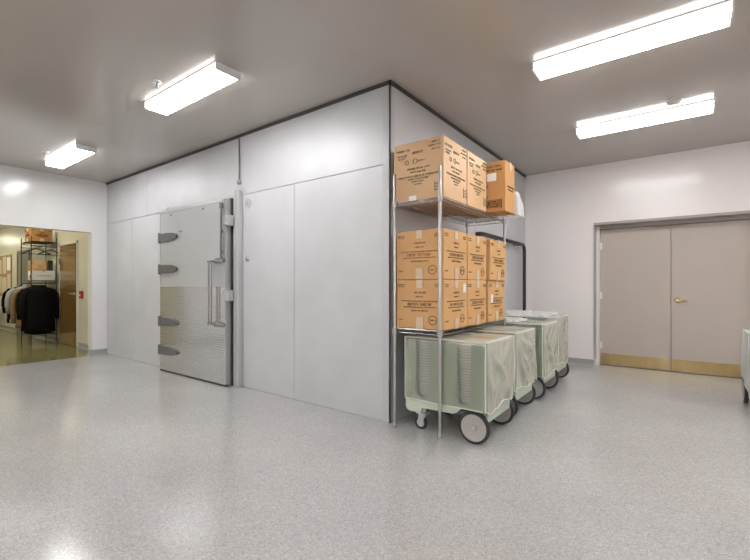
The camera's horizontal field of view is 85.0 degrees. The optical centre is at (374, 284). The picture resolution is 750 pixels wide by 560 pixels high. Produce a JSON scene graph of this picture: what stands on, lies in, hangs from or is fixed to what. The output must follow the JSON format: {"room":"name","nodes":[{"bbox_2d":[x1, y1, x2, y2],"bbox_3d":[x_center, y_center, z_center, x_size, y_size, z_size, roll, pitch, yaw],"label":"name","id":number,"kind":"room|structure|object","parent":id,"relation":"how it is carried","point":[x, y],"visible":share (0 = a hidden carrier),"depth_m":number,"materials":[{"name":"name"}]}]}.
{"room":"kitchen storage area","nodes":[
{"label":"kitchen storage area","id":0,"kind":"room"},
{"bbox_2d":[0,226,11,229],"bbox_3d":[-10.371,-1.590,9.294,11.260,0.100,3.700,0,0,37],"label":"ceiling","id":1,"kind":"structure","parent":0,"point":[1,227],"depth_m":10.96,"materials":[{"name":"beige paint"}]},
{"bbox_2d":[0,164,106,349],"bbox_3d":[-6.708,-0.290,4.663,0.150,3.000,6.455,0,0,37],"label":"wall","id":2,"kind":"structure","parent":0,"point":[28,198],"depth_m":6.79,"materials":[{"name":"white paint"}]},
{"bbox_2d":[87,348,107,355],"bbox_3d":[-6.692,1.163,4.651,0.190,0.095,6.455,0,0,37],"label":"baseboard","id":3,"kind":"structure","parent":2,"relation":"attached to","point":[97,351],"depth_m":7.08,"materials":[{"name":"grey"}]},
{"bbox_2d":[0,87,382,420],"bbox_3d":[-6.853,-0.290,8.843,17.440,3.000,0.125,0,0,37],"label":"wall","id":4,"kind":"structure","parent":0,"point":[312,181],"depth_m":4.37,"materials":[{"name":"white metal"}]},
{"bbox_2d":[0,254,11,295],"bbox_3d":[-10.252,-0.250,11.285,1.630,1.120,0.023,0,0,37],"label":"notice board","id":5,"kind":"object","parent":4,"relation":"attached to","point":[6,260],"visible":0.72,"depth_m":11.11,"materials":[{"name":"beige"}]},
{"bbox_2d":[17,249,29,334],"bbox_3d":[-8.719,0.175,10.138,1.040,2.070,0.029,0,0,37],"label":"door","id":6,"kind":"structure","parent":4,"relation":"in","point":[25,257],"depth_m":10.16,"materials":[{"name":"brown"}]},
{"bbox_2d":[0,325,87,349],"bbox_3d":[-9.379,1.163,10.624,11.260,0.095,0.040,0,0,37],"label":"baseboard","id":7,"kind":"structure","parent":4,"relation":"attached to","point":[49,338],"depth_m":9.03,"materials":[{"name":"grey"}]},
{"bbox_2d":[59,240,77,346],"bbox_3d":[-6.202,0.170,8.219,1.000,2.080,0.095,0,0,37],"label":"door","id":8,"kind":"structure","parent":4,"relation":"in","point":[68,261],"depth_m":8.17,"materials":[{"name":"brown wood"}]},
{"bbox_2d":[79,291,82,298],"bbox_3d":[-5.616,0.185,7.809,0.100,0.150,0.055,0,0,37],"label":"fire alarm pull station","id":9,"kind":"object","parent":4,"relation":"attached to","point":[80,292],"visible":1,"depth_m":7.78,"materials":[{"name":"red plastic"}]},
{"bbox_2d":[158,198,232,386],"bbox_3d":[-2.376,0.085,5.333,1.705,2.250,0.199,0,0,37],"label":"door","id":10,"kind":"structure","parent":4,"relation":"in","point":[195,268],"depth_m":5.21,"materials":[{"name":"grey metal"}]},
{"bbox_2d":[164,190,242,387],"bbox_3d":[-2.326,0.045,5.379,1.840,2.330,0.064,0,0,37],"label":"trim","id":11,"kind":"structure","parent":4,"relation":"attached to","point":[237,196],"depth_m":4.84,"materials":[{"name":"grey metal"}]},
{"bbox_2d":[235,137,244,189],"bbox_3d":[-1.597,-1.425,4.845,0.158,0.671,0.050,0,0,37],"label":"conduit","id":12,"kind":"object","parent":4,"relation":"attached to","point":[238,181],"visible":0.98,"depth_m":4.87,"materials":[{"name":"grey metal"}]},
{"bbox_2d":[245,199,250,208],"bbox_3d":[-1.491,-0.955,4.793,0.116,0.116,0.008,0,0,37],"label":"door sign","id":13,"kind":"object","parent":4,"relation":"attached to","point":[247,201],"visible":1,"depth_m":4.79,"materials":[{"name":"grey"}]},
{"bbox_2d":[106,80,525,184],"bbox_3d":[-1.128,-1.776,6.944,6.070,0.027,3.915,0,0,37],"label":"trim","id":14,"kind":"structure","parent":4,"relation":"attached to","point":[388,82],"depth_m":4.46,"materials":[{"name":"grey metal"}]},
{"bbox_2d":[0,329,749,559],"bbox_3d":[-5.077,1.260,6.156,23.500,0.100,10.800,0,0,37],"label":"floor","id":15,"kind":"structure","parent":0,"point":[105,456],"depth_m":2.64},
{"bbox_2d":[21,236,56,344],"bbox_3d":[-7.032,0.107,8.587,0.940,2.205,0.438,0,0,37],"label":"coat rack","id":16,"kind":"object","parent":15,"relation":"on","point":[31,242],"visible":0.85,"depth_m":8.57,"materials":[{"name":"grey metal"}]},
{"bbox_2d":[1,284,22,322],"bbox_3d":[-7.499,0.394,8.770,0.782,0.812,0.226,0,0,-31],"label":"jacket","id":17,"kind":"object","parent":16,"relation":"hanging from","point":[8,289],"visible":0.17,"depth_m":8.56,"materials":[{"name":"black fabric"}]},
{"bbox_2d":[4,284,32,323],"bbox_3d":[-7.335,0.394,8.652,0.759,0.812,0.225,0,0,-33],"label":"jacket","id":18,"kind":"object","parent":16,"relation":"hanging from","point":[9,293],"visible":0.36,"depth_m":8.44,"materials":[{"name":"grey fabric"}]},
{"bbox_2d":[10,285,30,327],"bbox_3d":[-7.162,0.444,8.554,0.714,0.872,0.219,0,0,-39],"label":"jacket","id":19,"kind":"object","parent":16,"relation":"hanging from","point":[13,315],"visible":0.29,"depth_m":8.33,"materials":[{"name":"brown fabric"}]},
{"bbox_2d":[16,285,33,331],"bbox_3d":[-6.979,0.469,8.448,0.257,0.942,0.669,0,0,45],"label":"jacket","id":20,"kind":"object","parent":16,"relation":"hanging from","point":[21,290],"visible":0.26,"depth_m":8.21,"materials":[{"name":"black fabric"}]},
{"bbox_2d":[21,246,50,254],"bbox_3d":[-6.841,-0.714,8.257,0.474,0.210,0.026,0,0,-41],"label":"hanger","id":21,"kind":"object","parent":16,"relation":"hanging from","point":[36,246],"visible":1,"depth_m":8.27,"materials":[{"name":"grey metal"}]},
{"bbox_2d":[28,260,46,270],"bbox_3d":[-7.188,-0.305,8.725,0.228,0.421,0.307,0,0,37],"label":"cardboard box","id":22,"kind":"object","parent":16,"relation":"on","point":[36,265],"visible":0.52,"depth_m":8.64,"materials":[{"name":"brown cardboard"}]},
{"bbox_2d":[21,332,55,336],"bbox_3d":[-7.096,1.025,8.635,0.712,0.040,0.432,0,0,37],"label":"shelf","id":23,"kind":"object","parent":16,"relation":"attached to","point":[31,334],"depth_m":8.50,"materials":[{"name":"grey metal"}]},
{"bbox_2d":[21,241,55,245],"bbox_3d":[-7.096,-0.875,8.635,0.712,0.040,0.432,0,0,37],"label":"shelf","id":24,"kind":"object","parent":16,"relation":"attached to","point":[41,243],"depth_m":8.56,"materials":[{"name":"grey metal"}]},
{"bbox_2d":[25,228,52,241],"bbox_3d":[-7.051,-1.025,8.574,0.426,0.261,0.365,0,0,37],"label":"cardboard box","id":25,"kind":"object","parent":16,"relation":"on","point":[44,235],"visible":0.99,"depth_m":8.44,"materials":[{"name":"brown cardboard"}]},
{"bbox_2d":[22,280,55,282],"bbox_3d":[-7.096,-0.075,8.635,0.712,0.040,0.432,0,0,37],"label":"shelf","id":26,"kind":"object","parent":16,"relation":"attached to","point":[22,280],"depth_m":8.44,"materials":[{"name":"grey metal"}]},
{"bbox_2d":[19,285,59,333],"bbox_3d":[-6.810,0.479,8.322,0.343,0.962,0.669,0,0,33],"label":"jacket","id":27,"kind":"object","parent":16,"relation":"hanging from","point":[39,305],"visible":1,"depth_m":8.21,"materials":[{"name":"black fabric"}]},
{"bbox_2d":[28,270,54,279],"bbox_3d":[-6.943,-0.195,8.519,0.287,0.201,0.386,0,0,37],"label":"cardboard box","id":28,"kind":"object","parent":16,"relation":"on","point":[36,275],"visible":0.99,"depth_m":8.42,"materials":[{"name":"white cardboard"}]},
{"bbox_2d":[46,260,52,270],"bbox_3d":[-6.863,-0.407,8.629,0.100,0.220,0.090,0,0,37],"label":"storage bin","id":29,"kind":"object","parent":28,"relation":"on","point":[49,263],"visible":0.99,"depth_m":8.60,"materials":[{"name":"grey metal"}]},
{"bbox_2d":[37,246,57,255],"bbox_3d":[-6.784,-0.714,8.551,0.026,0.210,0.474,0,0,29],"label":"hanger","id":30,"kind":"object","parent":16,"relation":"hanging from","point":[49,246],"visible":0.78,"depth_m":8.53,"materials":[{"name":"grey metal"}]},
{"bbox_2d":[392,165,506,438],"bbox_3d":[0.781,0.132,3.943,0.474,2.156,1.521,0,0,37],"label":"wire shelving","id":31,"kind":"object","parent":15,"relation":"on","point":[439,197],"visible":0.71,"depth_m":3.47,"materials":[{"name":"silver metal"}]},
{"bbox_2d":[394,135,466,210],"bbox_3d":[0.488,-0.952,3.570,0.481,0.491,0.451,0,0,37],"label":"cardboard box","id":32,"kind":"object","parent":31,"relation":"on","point":[416,164],"visible":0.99,"depth_m":3.40,"materials":[{"name":"beige cardboard"}]},
{"bbox_2d":[397,279,466,330],"bbox_3d":[0.500,0.160,3.556,0.455,0.409,0.441,0,0,37],"label":"cardboard box","id":33,"kind":"object","parent":31,"relation":"on","point":[417,300],"visible":0.95,"depth_m":3.39,"materials":[{"name":"brown cardboard"}]},
{"bbox_2d":[397,228,466,279],"bbox_3d":[0.499,-0.250,3.554,0.456,0.409,0.441,0,0,37],"label":"cardboard box","id":34,"kind":"object","parent":33,"relation":"on","point":[417,251],"visible":0.98,"depth_m":3.40,"materials":[{"name":"brown cardboard"}]},
{"bbox_2d":[426,150,486,216],"bbox_3d":[0.763,-0.952,3.938,0.480,0.491,0.450,0,0,37],"label":"cardboard box","id":35,"kind":"object","parent":31,"relation":"on","point":[476,167],"visible":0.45,"depth_m":3.78,"materials":[{"name":"beige cardboard"}]},
{"bbox_2d":[469,157,486,205],"bbox_3d":[0.772,-0.962,3.923,0.446,0.414,0.436,0,0,37],"label":"print","id":36,"kind":"object","parent":35,"relation":"attached to","point":[477,166],"depth_m":3.80,"materials":[{"name":"beige"}]},
{"bbox_2d":[467,280,485,325],"bbox_3d":[0.768,0.160,3.915,0.456,0.409,0.441,0,0,37],"label":"cardboard box","id":37,"kind":"object","parent":31,"relation":"on","point":[476,289],"visible":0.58,"depth_m":3.75,"materials":[{"name":"brown cardboard"}]},
{"bbox_2d":[467,234,485,279],"bbox_3d":[0.769,-0.250,3.917,0.456,0.409,0.441,0,0,37],"label":"cardboard box","id":38,"kind":"object","parent":37,"relation":"on","point":[476,245],"visible":0.44,"depth_m":3.76,"materials":[{"name":"brown cardboard"}]},
{"bbox_2d":[460,160,514,218],"bbox_3d":[1.134,-0.950,4.136,0.476,0.488,0.276,0,0,37],"label":"cardboard box","id":39,"kind":"object","parent":31,"relation":"on","point":[500,187],"visible":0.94,"depth_m":3.96,"materials":[{"name":"brown cardboard"}]},
{"bbox_2d":[486,164,501,207],"bbox_3d":[1.128,-0.945,3.971,0.223,0.419,0.004,0,0,37],"label":"print","id":40,"kind":"object","parent":39,"relation":"attached to","point":[493,171],"depth_m":3.95,"materials":[{"name":"brown"}]},
{"bbox_2d":[486,281,503,321],"bbox_3d":[1.059,0.160,4.299,0.456,0.409,0.449,0,0,37],"label":"cardboard box","id":41,"kind":"object","parent":31,"relation":"on","point":[494,290],"visible":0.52,"depth_m":4.12,"materials":[{"name":"brown cardboard"}]},
{"bbox_2d":[486,239,505,280],"bbox_3d":[1.077,-0.247,4.296,0.456,0.403,0.453,0,0,37],"label":"cardboard box","id":42,"kind":"object","parent":41,"relation":"on","point":[495,250],"visible":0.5,"depth_m":4.10,"materials":[{"name":"brown cardboard"}]},
{"bbox_2d":[489,284,503,315],"bbox_3d":[1.060,0.159,4.287,0.439,0.334,0.429,0,0,37],"label":"print","id":43,"kind":"object","parent":41,"relation":"attached to","point":[496,291],"depth_m":4.16,"materials":[{"name":"brown cardboard"}]},
{"bbox_2d":[406,338,514,443],"bbox_3d":[0.730,0.833,3.482,0.727,0.755,0.605,0,0,37],"label":"caddy","id":44,"kind":"object","parent":15,"relation":"on","point":[474,426],"visible":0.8,"depth_m":3.22,"materials":[{"name":"green plastic"}]},
{"bbox_2d":[404,330,514,414],"bbox_3d":[0.738,0.699,3.483,0.810,0.548,0.645,0,0,37],"label":"caddy cover","id":45,"kind":"object","parent":44,"relation":"on","point":[500,347],"visible":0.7,"depth_m":3.27,"materials":[{"name":"plastic"}]},
{"bbox_3d":[0.773,0.924,3.270,0.228,0.021,0.228,0,0,37],"label":"plate","id":46,"kind":"object","parent":44,"relation":"in","visible":0},
{"bbox_3d":[0.772,0.902,3.269,0.228,0.021,0.228,0,0,37],"label":"plate","id":47,"kind":"object","parent":46,"relation":"on","visible":0},
{"bbox_3d":[0.772,0.881,3.268,0.228,0.021,0.228,0,0,37],"label":"plate","id":48,"kind":"object","parent":47,"relation":"on","visible":0},
{"bbox_3d":[0.772,0.859,3.271,0.228,0.021,0.228,0,0,37],"label":"plate","id":49,"kind":"object","parent":48,"relation":"on","visible":0},
{"bbox_3d":[0.773,0.838,3.268,0.228,0.021,0.228,0,0,37],"label":"plate","id":50,"kind":"object","parent":49,"relation":"on","visible":0},
{"bbox_3d":[0.773,0.816,3.270,0.228,0.021,0.228,0,0,37],"label":"plate","id":51,"kind":"object","parent":50,"relation":"on","visible":0},
{"bbox_2d":[460,384,470,388],"bbox_3d":[0.771,0.795,3.268,0.228,0.021,0.228,0,0,37],"label":"plate","id":52,"kind":"object","parent":51,"relation":"on","point":[462,386],"visible":0.14,"depth_m":3.18,"materials":[{"name":"white"}]},
{"bbox_2d":[460,382,470,385],"bbox_3d":[0.773,0.773,3.270,0.228,0.021,0.228,0,0,37],"label":"plate","id":53,"kind":"object","parent":52,"relation":"on","point":[461,383],"visible":0.12,"depth_m":3.18,"materials":[{"name":"white"}]},
{"bbox_2d":[460,379,470,382],"bbox_3d":[0.771,0.752,3.269,0.228,0.021,0.228,0,0,37],"label":"plate","id":54,"kind":"object","parent":53,"relation":"on","point":[461,380],"visible":0.16,"depth_m":3.18,"materials":[{"name":"white"}]},
{"bbox_2d":[460,376,470,380],"bbox_3d":[0.771,0.730,3.269,0.228,0.021,0.228,0,0,37],"label":"plate","id":55,"kind":"object","parent":54,"relation":"on","point":[461,377],"visible":0.16,"depth_m":3.18,"materials":[{"name":"white"}]},
{"bbox_2d":[460,373,470,377],"bbox_3d":[0.772,0.709,3.270,0.228,0.021,0.228,0,0,37],"label":"plate","id":56,"kind":"object","parent":55,"relation":"on","point":[462,375],"visible":0.16,"depth_m":3.18,"materials":[{"name":"white"}]},
{"bbox_2d":[460,371,470,374],"bbox_3d":[0.772,0.687,3.269,0.228,0.021,0.228,0,0,37],"label":"plate","id":57,"kind":"object","parent":56,"relation":"on","point":[461,372],"visible":0.13,"depth_m":3.18,"materials":[{"name":"white ceramic"}]},
{"bbox_2d":[459,368,470,371],"bbox_3d":[0.771,0.666,3.270,0.228,0.021,0.228,0,0,37],"label":"plate","id":58,"kind":"object","parent":57,"relation":"on","point":[460,369],"visible":0.16,"depth_m":3.18,"materials":[{"name":"white ceramic"}]},
{"bbox_2d":[459,365,470,368],"bbox_3d":[0.773,0.644,3.269,0.228,0.021,0.228,0,0,37],"label":"plate","id":59,"kind":"object","parent":58,"relation":"on","point":[460,366],"visible":0.15,"depth_m":3.19,"materials":[{"name":"white"}]},
{"bbox_2d":[459,362,470,366],"bbox_3d":[0.772,0.623,3.269,0.228,0.021,0.228,0,0,37],"label":"plate","id":60,"kind":"object","parent":59,"relation":"on","point":[460,363],"visible":0.15,"depth_m":3.19,"materials":[{"name":"white"}]},
{"bbox_2d":[459,359,470,363],"bbox_3d":[0.773,0.601,3.271,0.228,0.021,0.228,0,0,37],"label":"plate","id":61,"kind":"object","parent":60,"relation":"on","point":[461,361],"visible":0.14,"depth_m":3.18,"materials":[{"name":"white"}]},
{"bbox_2d":[459,357,470,360],"bbox_3d":[0.770,0.580,3.269,0.228,0.021,0.228,0,0,37],"label":"plate","id":62,"kind":"object","parent":61,"relation":"on","point":[460,358],"visible":0.15,"depth_m":3.18,"materials":[{"name":"white ceramic"}]},
{"bbox_2d":[459,354,470,357],"bbox_3d":[0.774,0.558,3.269,0.228,0.021,0.228,0,0,37],"label":"plate","id":63,"kind":"object","parent":62,"relation":"on","point":[460,355],"visible":0.24,"depth_m":3.19,"materials":[{"name":"white"}]},
{"bbox_2d":[459,351,470,355],"bbox_3d":[0.774,0.537,3.269,0.228,0.021,0.228,0,0,37],"label":"plate","id":64,"kind":"object","parent":63,"relation":"on","point":[460,352],"visible":0.27,"depth_m":3.19,"materials":[{"name":"white ceramic"}]},
{"bbox_2d":[459,349,470,352],"bbox_3d":[0.774,0.515,3.269,0.228,0.021,0.228,0,0,37],"label":"plate","id":65,"kind":"object","parent":64,"relation":"on","point":[461,350],"visible":0.21,"depth_m":3.18,"materials":[{"name":"white"}]},
{"bbox_2d":[458,346,470,349],"bbox_3d":[0.772,0.494,3.271,0.228,0.021,0.228,0,0,37],"label":"plate","id":66,"kind":"object","parent":65,"relation":"on","point":[459,347],"visible":0.21,"depth_m":3.18,"materials":[{"name":"white ceramic"}]},
{"bbox_2d":[457,342,484,346],"bbox_3d":[0.771,0.472,3.270,0.228,0.021,0.228,0,0,37],"label":"plate","id":67,"kind":"object","parent":66,"relation":"on","point":[464,344],"visible":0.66,"depth_m":3.24,"materials":[{"name":"white ceramic"}]},
{"bbox_3d":[0.476,0.924,3.488,0.228,0.021,0.228,0,0,37],"label":"plate","id":68,"kind":"object","parent":44,"relation":"in","visible":0},
{"bbox_3d":[0.476,0.902,3.492,0.228,0.021,0.228,0,0,37],"label":"plate","id":69,"kind":"object","parent":68,"relation":"on","visible":0},
{"bbox_3d":[0.476,0.881,3.492,0.228,0.021,0.228,0,0,37],"label":"plate","id":70,"kind":"object","parent":69,"relation":"on","visible":0},
{"bbox_3d":[0.476,0.859,3.489,0.228,0.021,0.228,0,0,37],"label":"plate","id":71,"kind":"object","parent":70,"relation":"on","visible":0},
{"bbox_3d":[0.475,0.838,3.490,0.228,0.021,0.228,0,0,37],"label":"plate","id":72,"kind":"object","parent":71,"relation":"on","visible":0},
{"bbox_3d":[0.475,0.816,3.489,0.228,0.021,0.228,0,0,37],"label":"plate","id":73,"kind":"object","parent":72,"relation":"on","visible":0},
{"bbox_3d":[0.477,0.795,3.491,0.228,0.021,0.228,0,0,37],"label":"plate","id":74,"kind":"object","parent":73,"relation":"on","visible":0},
{"bbox_3d":[0.476,0.773,3.489,0.228,0.021,0.228,0,0,37],"label":"plate","id":75,"kind":"object","parent":74,"relation":"on","visible":0},
{"bbox_3d":[0.475,0.752,3.490,0.228,0.021,0.228,0,0,37],"label":"plate","id":76,"kind":"object","parent":75,"relation":"on","visible":0},
{"bbox_3d":[0.476,0.730,3.490,0.228,0.021,0.228,0,0,37],"label":"plate","id":77,"kind":"object","parent":76,"relation":"on","visible":0},
{"bbox_3d":[0.476,0.709,3.492,0.228,0.021,0.228,0,0,37],"label":"plate","id":78,"kind":"object","parent":77,"relation":"on","visible":0},
{"bbox_3d":[0.474,0.687,3.490,0.228,0.021,0.228,0,0,37],"label":"plate","id":79,"kind":"object","parent":78,"relation":"on","visible":0},
{"bbox_3d":[0.476,0.666,3.490,0.228,0.021,0.228,0,0,37],"label":"plate","id":80,"kind":"object","parent":79,"relation":"on","visible":0},
{"bbox_3d":[0.474,0.644,3.491,0.228,0.021,0.228,0,0,37],"label":"plate","id":81,"kind":"object","parent":80,"relation":"on","visible":0},
{"bbox_3d":[0.476,0.623,3.489,0.228,0.021,0.228,0,0,37],"label":"plate","id":82,"kind":"object","parent":81,"relation":"on","visible":0},
{"bbox_3d":[0.478,0.601,3.490,0.228,0.021,0.228,0,0,37],"label":"plate","id":83,"kind":"object","parent":82,"relation":"on","visible":0},
{"bbox_3d":[0.477,0.580,3.491,0.228,0.021,0.228,0,0,37],"label":"plate","id":84,"kind":"object","parent":83,"relation":"on","visible":0},
{"bbox_3d":[0.474,0.558,3.490,0.228,0.021,0.228,0,0,37],"label":"plate","id":85,"kind":"object","parent":84,"relation":"on","visible":0},
{"bbox_3d":[0.475,0.537,3.490,0.228,0.021,0.228,0,0,37],"label":"plate","id":86,"kind":"object","parent":85,"relation":"on","visible":0},
{"bbox_3d":[0.475,0.515,3.490,0.228,0.021,0.228,0,0,37],"label":"plate","id":87,"kind":"object","parent":86,"relation":"on","visible":0},
{"bbox_3d":[0.474,0.494,3.491,0.228,0.021,0.228,0,0,37],"label":"plate","id":88,"kind":"object","parent":87,"relation":"on","visible":0},
{"bbox_2d":[417,338,443,342],"bbox_3d":[0.476,0.472,3.490,0.228,0.021,0.228,0,0,37],"label":"plate","id":89,"kind":"object","parent":88,"relation":"on","point":[422,340],"visible":0.56,"depth_m":3.47,"materials":[{"name":"white"}]},
{"bbox_2d":[452,330,535,415],"bbox_3d":[1.147,0.833,4.075,0.727,0.755,0.605,0,0,37],"label":"caddy","id":90,"kind":"object","parent":15,"relation":"on","point":[523,395],"visible":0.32,"depth_m":3.90,"materials":[{"name":"plastic"}]},
{"bbox_2d":[455,324,536,390],"bbox_3d":[1.156,0.694,4.074,0.794,0.545,0.649,0,0,37],"label":"caddy cover","id":91,"kind":"object","parent":90,"relation":"on","point":[525,336],"visible":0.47,"depth_m":3.84,"materials":[{"name":"fabric"}]},
{"bbox_2d":[484,323,558,398],"bbox_3d":[1.658,0.833,4.710,0.727,0.755,0.605,0,0,37],"label":"caddy","id":92,"kind":"object","parent":15,"relation":"on","point":[540,384],"visible":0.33,"depth_m":4.31,"materials":[{"name":"plastic"}]},
{"bbox_2d":[484,319,558,378],"bbox_3d":[1.660,0.697,4.712,0.788,0.577,0.655,0,0,37],"label":"caddy cover","id":93,"kind":"object","parent":92,"relation":"on","point":[550,334],"visible":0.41,"depth_m":4.45,"materials":[{"name":"plastic"}]},
{"bbox_2d":[506,317,527,321],"bbox_3d":[1.495,0.386,4.763,0.474,0.039,0.477,0,0,37],"label":"plastic sheet","id":94,"kind":"object","parent":93,"relation":"on","point":[511,319],"visible":0.34,"depth_m":4.60,"materials":[{"name":"white plastic"}]},
{"bbox_2d":[506,318,568,377],"bbox_3d":[2.043,0.833,5.260,0.727,0.755,0.605,0,0,37],"label":"caddy","id":95,"kind":"object","parent":15,"relation":"on","point":[563,368],"visible":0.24,"depth_m":5.27,"materials":[{"name":"plastic"}]},
{"bbox_2d":[506,313,568,363],"bbox_3d":[2.044,0.676,5.262,0.778,0.597,0.647,0,0,37],"label":"caddy cover","id":96,"kind":"object","parent":95,"relation":"on","point":[563,320],"visible":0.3,"depth_m":5.02,"materials":[{"name":"fabric"}]},
{"bbox_2d":[506,310,557,316],"bbox_3d":[1.954,0.349,5.230,0.620,0.052,0.737,0,0,37],"label":"plastic sheet","id":97,"kind":"object","parent":96,"relation":"on","point":[531,313],"visible":0.94,"depth_m":5.04,"materials":[{"name":"white plastic"}]},
{"bbox_2d":[741,329,749,403],"bbox_3d":[3.874,0.833,3.827,0.605,0.755,0.727,0,0,37],"label":"caddy","id":98,"kind":"object","parent":15,"relation":"on","point":[745,333],"visible":1,"depth_m":4.07,"materials":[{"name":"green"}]},
{"bbox_2d":[0,0,749,182],"bbox_3d":[-0.553,-1.840,2.720,12.340,0.100,10.900,0,0,37],"label":"ceiling","id":99,"kind":"structure","parent":0,"point":[82,72],"depth_m":3.41,"materials":[{"name":"white paint"}]},
{"bbox_2d":[45,143,96,168],"bbox_3d":[-4.199,-1.757,5.627,1.227,0.066,0.228,0,0,37],"label":"ceiling light","id":100,"kind":"object","parent":99,"relation":"attached to","point":[77,152],"visible":1,"depth_m":5.50,"materials":[{"name":"white plastic"}]},
{"bbox_2d":[152,80,161,88],"bbox_3d":[-1.918,-1.764,3.601,0.076,0.053,0.076,0,0,37],"label":"sprinkler head","id":101,"kind":"object","parent":99,"relation":"attached to","point":[156,82],"visible":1,"depth_m":3.59},
{"bbox_2d":[144,61,240,115],"bbox_3d":[-1.692,-1.757,3.719,1.227,0.066,0.228,0,0,37],"label":"ceiling light","id":102,"kind":"object","parent":99,"relation":"attached to","point":[216,75],"visible":1,"depth_m":3.61,"materials":[{"name":"white plastic"}]},
{"bbox_2d":[532,0,734,80],"bbox_3d":[1.820,-1.757,3.009,1.227,0.066,0.228,0,0,37],"label":"ceiling light","id":103,"kind":"object","parent":99,"relation":"attached to","point":[720,15],"visible":1,"depth_m":2.91,"materials":[{"name":"white plastic"}]},
{"bbox_2d":[576,99,715,138],"bbox_3d":[2.848,-1.757,4.388,1.227,0.066,0.228,0,0,37],"label":"ceiling light","id":104,"kind":"object","parent":99,"relation":"attached to","point":[704,107],"visible":1,"depth_m":4.29,"materials":[{"name":"white plastic"}]},
{"bbox_2d":[665,97,682,105],"bbox_3d":[2.892,-1.768,3.956,0.136,0.044,0.136,0,0,37],"label":"smoke detector","id":105,"kind":"object","parent":99,"relation":"attached to","point":[675,100],"visible":1,"depth_m":3.92,"materials":[{"name":"grey plastic"}]},
{"bbox_2d":[395,88,524,419],"bbox_3d":[1.261,-0.290,5.188,0.100,3.000,3.875,0,0,37],"label":"wall","id":106,"kind":"structure","parent":0,"point":[413,122],"depth_m":4.29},
{"bbox_2d":[383,84,394,422],"bbox_3d":[0.122,-0.275,3.636,0.079,2.970,0.074,0,0,37],"label":"trim","id":107,"kind":"structure","parent":106,"relation":"attached to","point":[388,90],"depth_m":3.60,"materials":[{"name":"grey metal"}]},
{"bbox_2d":[475,232,525,318],"bbox_3d":[1.820,0.272,5.766,0.105,1.873,1.772,0,0,37],"label":"insulated pipe","id":108,"kind":"object","parent":106,"relation":"attached to","point":[485,234],"visible":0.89,"depth_m":6.40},
{"bbox_2d":[515,191,524,217],"bbox_3d":[1.384,-0.843,4.296,0.338,0.270,0.216,0,0,37],"label":"plastic bag","id":109,"kind":"object","parent":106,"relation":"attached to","point":[520,203],"visible":0.18,"depth_m":4.19,"materials":[{"name":"white plastic"}]},
{"bbox_2d":[525,141,749,365],"bbox_3d":[4.930,-0.290,5.056,6.140,3.000,0.300,0,0,37],"label":"wall","id":110,"kind":"structure","parent":0,"point":[562,207],"depth_m":6.13,"materials":[{"name":"white paint"}]},
{"bbox_2d":[567,357,593,365],"bbox_3d":[4.869,1.163,4.889,6.040,0.095,0.040,0,0,37],"label":"baseboard","id":111,"kind":"structure","parent":110,"relation":"attached to","point":[577,361],"depth_m":6.20,"materials":[{"name":"grey"}]},
{"bbox_2d":[595,226,600,364],"bbox_3d":[4.145,0.142,5.684,1.910,2.135,0.110,0,0,37],"label":"trim","id":112,"kind":"structure","parent":110,"relation":"attached to","point":[598,231],"depth_m":6.20,"materials":[{"name":"white paint"}]},
{"bbox_2d":[600,225,670,370],"bbox_3d":[3.789,0.182,5.987,0.877,2.039,0.058,0,0,37],"label":"door","id":113,"kind":"structure","parent":110,"relation":"in","point":[635,294],"depth_m":5.95,"materials":[{"name":"beige paint"}]},
{"bbox_2d":[594,210,749,358],"bbox_3d":[4.069,0.087,5.585,1.914,2.025,0.142,0,0,37],"label":"trim","id":114,"kind":"structure","parent":110,"relation":"attached to","point":[736,213],"depth_m":5.75,"materials":[{"name":"beige paint"}]},
{"bbox_2d":[600,215,749,229],"bbox_3d":[4.153,-0.883,5.678,1.814,0.083,0.110,0,0,37],"label":"trim","id":115,"kind":"structure","parent":110,"relation":"attached to","point":[739,217],"depth_m":5.61,"materials":[{"name":"beige paint"}]},
{"bbox_2d":[671,220,749,377],"bbox_3d":[4.505,0.182,5.424,0.932,2.039,0.106,0,0,37],"label":"door","id":116,"kind":"structure","parent":110,"relation":"in","point":[710,261],"depth_m":5.46,"materials":[{"name":"beige paint"}]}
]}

